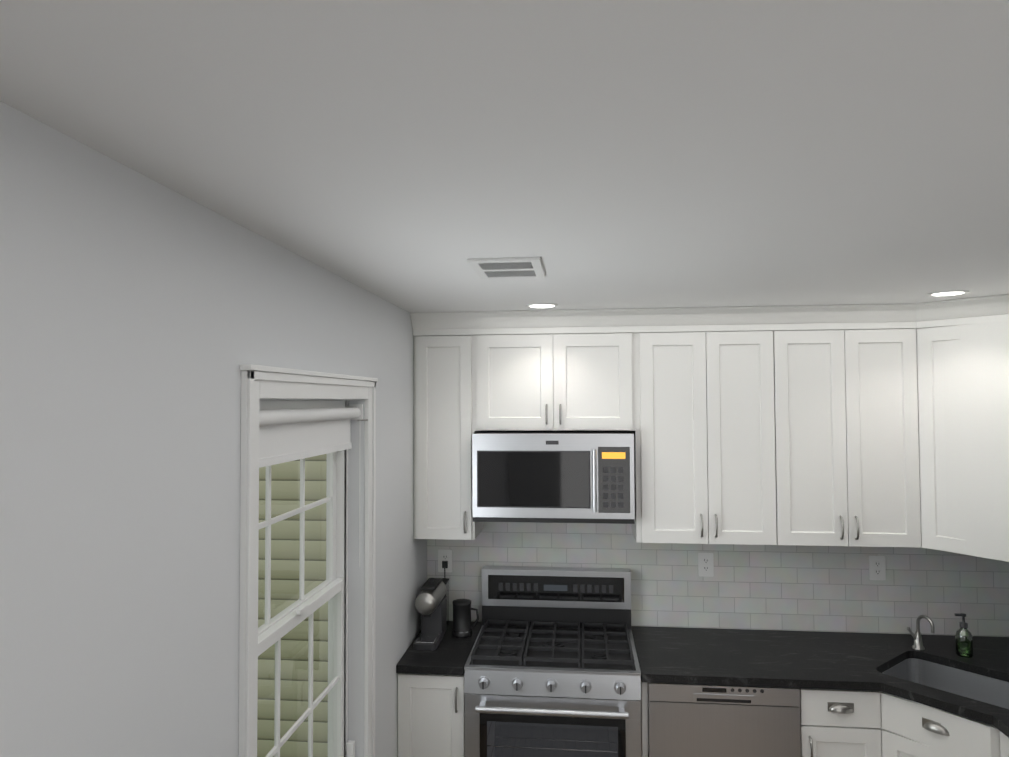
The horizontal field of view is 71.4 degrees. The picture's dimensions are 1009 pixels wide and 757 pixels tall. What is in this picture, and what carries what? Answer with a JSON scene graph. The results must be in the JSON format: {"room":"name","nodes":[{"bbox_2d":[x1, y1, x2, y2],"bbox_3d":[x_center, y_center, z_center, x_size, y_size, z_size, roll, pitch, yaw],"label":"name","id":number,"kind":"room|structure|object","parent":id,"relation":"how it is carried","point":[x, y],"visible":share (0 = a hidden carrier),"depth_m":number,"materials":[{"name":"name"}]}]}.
{"room":"kitchen","nodes":[
{"label":"kitchen","id":0,"kind":"room"},
{"bbox_2d":[0,101,426,756],"bbox_3d":[-0.759,0.861,1.165,0.140,2.500,5.200,0,-2,6],"label":"wall","id":1,"kind":"structure","parent":0,"point":[142,317],"depth_m":1.32,"materials":[{"name":"paint"}]},
{"bbox_2d":[238,364,377,756],"bbox_3d":[-0.622,0.783,2.202,0.168,1.601,1.071,0,-2,6],"label":"window","id":2,"kind":"structure","parent":1,"relation":"in","point":[258,382],"depth_m":2.31,"materials":[{"name":"white wood"}]},
{"bbox_2d":[257,453,336,756],"bbox_3d":[-0.674,0.773,2.208,0.031,1.277,0.775,0,-2,6],"label":"window panel","id":3,"kind":"object","parent":2,"relation":"in","point":[304,620],"visible":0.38,"depth_m":2.29,"materials":[{"name":"clear glass"}]},
{"bbox_2d":[259,404,367,566],"bbox_3d":[-0.601,0.389,2.216,0.070,0.610,0.912,0,-2,6],"label":"window blind","id":4,"kind":"object","parent":2,"relation":"attached to","point":[287,435],"visible":0.77,"depth_m":2.19,"materials":[{"name":"fabric"}]},
{"bbox_2d":[0,0,1008,312],"bbox_3d":[0.753,-0.440,1.044,3.194,0.080,5.400,0,-2,6],"label":"ceiling","id":5,"kind":"structure","parent":0,"point":[412,156],"depth_m":1.13,"materials":[{"name":"paint"}]},
{"bbox_2d":[467,257,544,278],"bbox_3d":[0.013,-0.353,2.262,0.220,0.008,0.310,0,-2,6],"label":"ceiling vent","id":6,"kind":"object","parent":5,"relation":"in","point":[507,268],"visible":1,"depth_m":2.23,"materials":[{"name":"white metal"}]},
{"bbox_2d":[526,303,557,307],"bbox_3d":[0.168,-0.326,3.150,0.144,0.007,0.144,0,-2,6],"label":"recessed light","id":7,"kind":"object","parent":5,"relation":"in","point":[542,305],"visible":1,"depth_m":3.13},
{"bbox_2d":[927,290,968,296],"bbox_3d":[1.794,-0.344,2.841,0.144,0.007,0.144,0,-2,6],"label":"recessed light","id":8,"kind":"object","parent":5,"relation":"in","point":[947,293],"visible":1,"depth_m":2.83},
{"bbox_2d":[446,327,930,431],"bbox_3d":[1.042,0.932,3.636,3.194,2.500,0.100,0,-2,6],"label":"wall","id":9,"kind":"structure","parent":0,"point":[663,332],"depth_m":3.65,"materials":[{"name":"paint"}]},
{"bbox_2d":[410,312,482,539],"bbox_3d":[-0.281,0.238,3.582,0.301,1.102,0.328,0,-2,6],"label":"upper cabinet","id":10,"kind":"object","parent":9,"relation":"attached to","point":[445,367],"depth_m":3.42,"materials":[{"name":"white wood"}]},
{"bbox_2d":[478,310,557,431],"bbox_3d":[0.060,-0.029,3.554,0.387,0.574,0.328,0,-2,6],"label":"upper cabinet","id":11,"kind":"object","parent":9,"relation":"attached to","point":[518,374],"depth_m":3.39,"materials":[{"name":"white wood"}]},
{"bbox_2d":[554,309,637,433],"bbox_3d":[0.444,-0.032,3.513,0.387,0.574,0.328,0,-2,6],"label":"upper cabinet","id":12,"kind":"object","parent":9,"relation":"attached to","point":[598,372],"depth_m":3.35,"materials":[{"name":"white wood"}]},
{"bbox_2d":[472,431,634,523],"bbox_3d":[0.243,0.473,3.455,0.756,0.418,0.448,0,-2,6],"label":"over-the-range microwave","id":13,"kind":"object","parent":12,"relation":"attached to","point":[557,476],"visible":0.98,"depth_m":3.28,"materials":[{"name":"metal"}]},
{"bbox_2d":[632,307,713,543],"bbox_3d":[0.802,0.229,3.466,0.330,1.102,0.328,0,-2,6],"label":"upper cabinet","id":14,"kind":"object","parent":9,"relation":"attached to","point":[674,504],"depth_m":3.31,"materials":[{"name":"white wood"}]},
{"bbox_2d":[427,522,1008,636],"bbox_3d":[1.056,0.965,3.578,2.952,0.610,0.008,0,-2,6],"label":"tile backsplash","id":15,"kind":"structure","parent":9,"relation":"attached to","point":[799,588],"depth_m":3.54,"materials":[{"name":"white tile"}]},
{"bbox_2d":[438,549,451,571],"bbox_3d":[-0.314,0.966,3.716,0.076,0.120,0.008,0,-2,6],"label":"electrical outlet","id":16,"kind":"object","parent":15,"relation":"attached to","point":[444,554],"visible":1,"depth_m":3.71,"materials":[{"name":"plastic"}]},
{"bbox_2d":[698,553,713,576],"bbox_3d":[1.026,0.948,3.573,0.076,0.120,0.008,0,-2,6],"label":"electrical outlet","id":17,"kind":"object","parent":15,"relation":"attached to","point":[705,564],"visible":1,"depth_m":3.57,"materials":[{"name":"plastic"}]},
{"bbox_2d":[869,556,885,579],"bbox_3d":[1.852,0.941,3.485,0.076,0.120,0.008,0,-2,6],"label":"electrical outlet","id":18,"kind":"object","parent":15,"relation":"attached to","point":[877,568],"visible":1,"depth_m":3.48,"materials":[{"name":"plastic"}]},
{"bbox_2d":[710,306,781,544],"bbox_3d":[1.119,0.227,3.432,0.308,1.102,0.328,0,-2,6],"label":"upper cabinet","id":19,"kind":"object","parent":9,"relation":"attached to","point":[746,463],"depth_m":3.27,"materials":[{"name":"white wood"}]},
{"bbox_2d":[778,305,853,545],"bbox_3d":[1.429,0.224,3.399,0.315,1.102,0.328,0,-2,6],"label":"upper cabinet","id":20,"kind":"object","parent":9,"relation":"attached to","point":[827,425],"depth_m":3.24,"materials":[{"name":"white wood"}]},
{"bbox_2d":[850,304,917,546],"bbox_3d":[1.741,0.222,3.366,0.313,1.102,0.328,0,-2,6],"label":"upper cabinet","id":21,"kind":"object","parent":9,"relation":"attached to","point":[883,388],"depth_m":3.21,"materials":[{"name":"white wood"}]},
{"bbox_2d":[914,294,1008,561],"bbox_3d":[2.186,0.214,3.177,0.607,1.102,0.609,0,-2,6],"label":"upper cabinet","id":22,"kind":"object","parent":9,"relation":"attached to","point":[961,362],"depth_m":3.04,"materials":[{"name":"white wood"}]},
{"bbox_3d":[0.765,2.138,0.961,3.194,0.080,5.400,0,-2,6],"label":"floor","id":23,"kind":"structure","parent":0,"visible":0},
{"bbox_2d":[398,673,464,756],"bbox_3d":[-0.291,1.748,3.390,0.299,0.864,0.618,0,-2,6],"label":"base cabinet","id":24,"kind":"object","parent":23,"relation":"on","point":[431,707],"depth_m":3.10,"materials":[{"name":"white wood"}]},
{"bbox_2d":[396,621,481,674],"bbox_3d":[-0.294,1.288,3.392,0.300,0.035,0.643,0,-2,6],"label":"countertop","id":25,"kind":"structure","parent":24,"relation":"on","point":[450,657],"depth_m":3.18,"materials":[{"name":"stone"}]},
{"bbox_2d":[413,578,448,650],"bbox_3d":[-0.355,1.127,3.459,0.110,0.290,0.382,0,-2,6],"label":"coffee machine","id":26,"kind":"object","parent":25,"relation":"on","point":[432,603],"visible":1,"depth_m":3.40,"materials":[{"name":"plastic"}]},
{"bbox_2d":[442,561,447,577],"bbox_3d":[-0.317,1.079,3.683,0.028,0.228,0.068,0,-2,6],"label":"cord","id":27,"kind":"object","parent":26,"relation":"attached to","point":[444,564],"visible":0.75,"depth_m":3.70,"materials":[{"name":"black plastic"}]},
{"bbox_2d":[452,599,478,637],"bbox_3d":[-0.193,1.186,3.484,0.136,0.173,0.100,0,-2,6],"label":"milk frother","id":28,"kind":"object","parent":25,"relation":"on","point":[462,609],"visible":1,"depth_m":3.45,"materials":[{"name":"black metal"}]},
{"bbox_2d":[464,566,641,756],"bbox_3d":[0.233,1.572,3.282,0.758,1.205,0.702,0,-2,6],"label":"gas range","id":29,"kind":"object","parent":23,"relation":"on","point":[551,667],"visible":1,"depth_m":3.04,"materials":[{"name":"silver metal"}]},
{"bbox_2d":[648,683,800,756],"bbox_3d":[0.954,1.737,3.233,0.618,0.866,0.604,0,-2,6],"label":"dishwasher","id":30,"kind":"object","parent":23,"relation":"on","point":[691,720],"visible":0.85,"depth_m":2.95,"materials":[{"name":"metal"}]},
{"bbox_2d":[799,688,877,756],"bbox_3d":[1.428,1.735,3.206,0.318,0.864,0.618,0,-2,6],"label":"base cabinet","id":31,"kind":"object","parent":23,"relation":"on","point":[833,723],"depth_m":2.91,"materials":[{"name":"white wood"}]},
{"bbox_2d":[878,658,1005,756],"bbox_3d":[2.025,1.725,2.995,0.911,0.864,0.911,0,-2,6],"label":"base cabinet","id":32,"kind":"object","parent":23,"relation":"on","point":[906,728],"depth_m":2.76,"materials":[{"name":"white wood"}]},
{"bbox_2d":[631,626,1008,722],"bbox_3d":[1.539,1.356,3.052,1.884,0.210,0.924,0,-2,6],"label":"countertop","id":33,"kind":"structure","parent":32,"relation":"on","point":[789,659],"depth_m":3.13,"materials":[{"name":"stone"}]},
{"bbox_2d":[907,615,934,649],"bbox_3d":[1.915,1.174,3.246,0.101,0.162,0.096,0,-2,6],"label":"sink faucet","id":34,"kind":"object","parent":33,"relation":"on","point":[918,642],"visible":1,"depth_m":3.25,"materials":[{"name":"silver metal"}]},
{"bbox_2d":[955,613,972,657],"bbox_3d":[2.078,1.158,3.175,0.068,0.187,0.066,0,-2,6],"label":"soap bottle","id":35,"kind":"object","parent":33,"relation":"on","point":[964,641],"visible":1,"depth_m":3.15,"materials":[{"name":"glass"}]},
{"bbox_2d":[984,713,1008,737],"bbox_3d":[2.073,1.331,2.334,0.670,0.210,0.930,0,-2,6],"label":"countertop","id":36,"kind":"structure","parent":32,"relation":"on","point":[1000,721],"depth_m":2.55,"materials":[{"name":"stone"}]},
{"bbox_2d":[998,730,1008,756],"bbox_3d":[2.086,1.699,2.191,0.618,0.864,0.667,0,-2,6],"label":"base cabinet","id":37,"kind":"object","parent":23,"relation":"on","point":[1003,741],"depth_m":2.55,"materials":[{"name":"white wood"}]},
{"label":"outside","id":38,"kind":"structure","parent":0,"visible":0},
{"label":"ground","id":39,"kind":"structure","parent":38,"visible":0},
{"bbox_2d":[257,454,327,756],"bbox_3d":[-1.402,-0.751,5.420,1.980,6.000,2.980,0,-2,6],"label":"house","id":40,"kind":"structure","parent":39,"relation":"on","point":[278,476],"depth_m":4.07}
]}

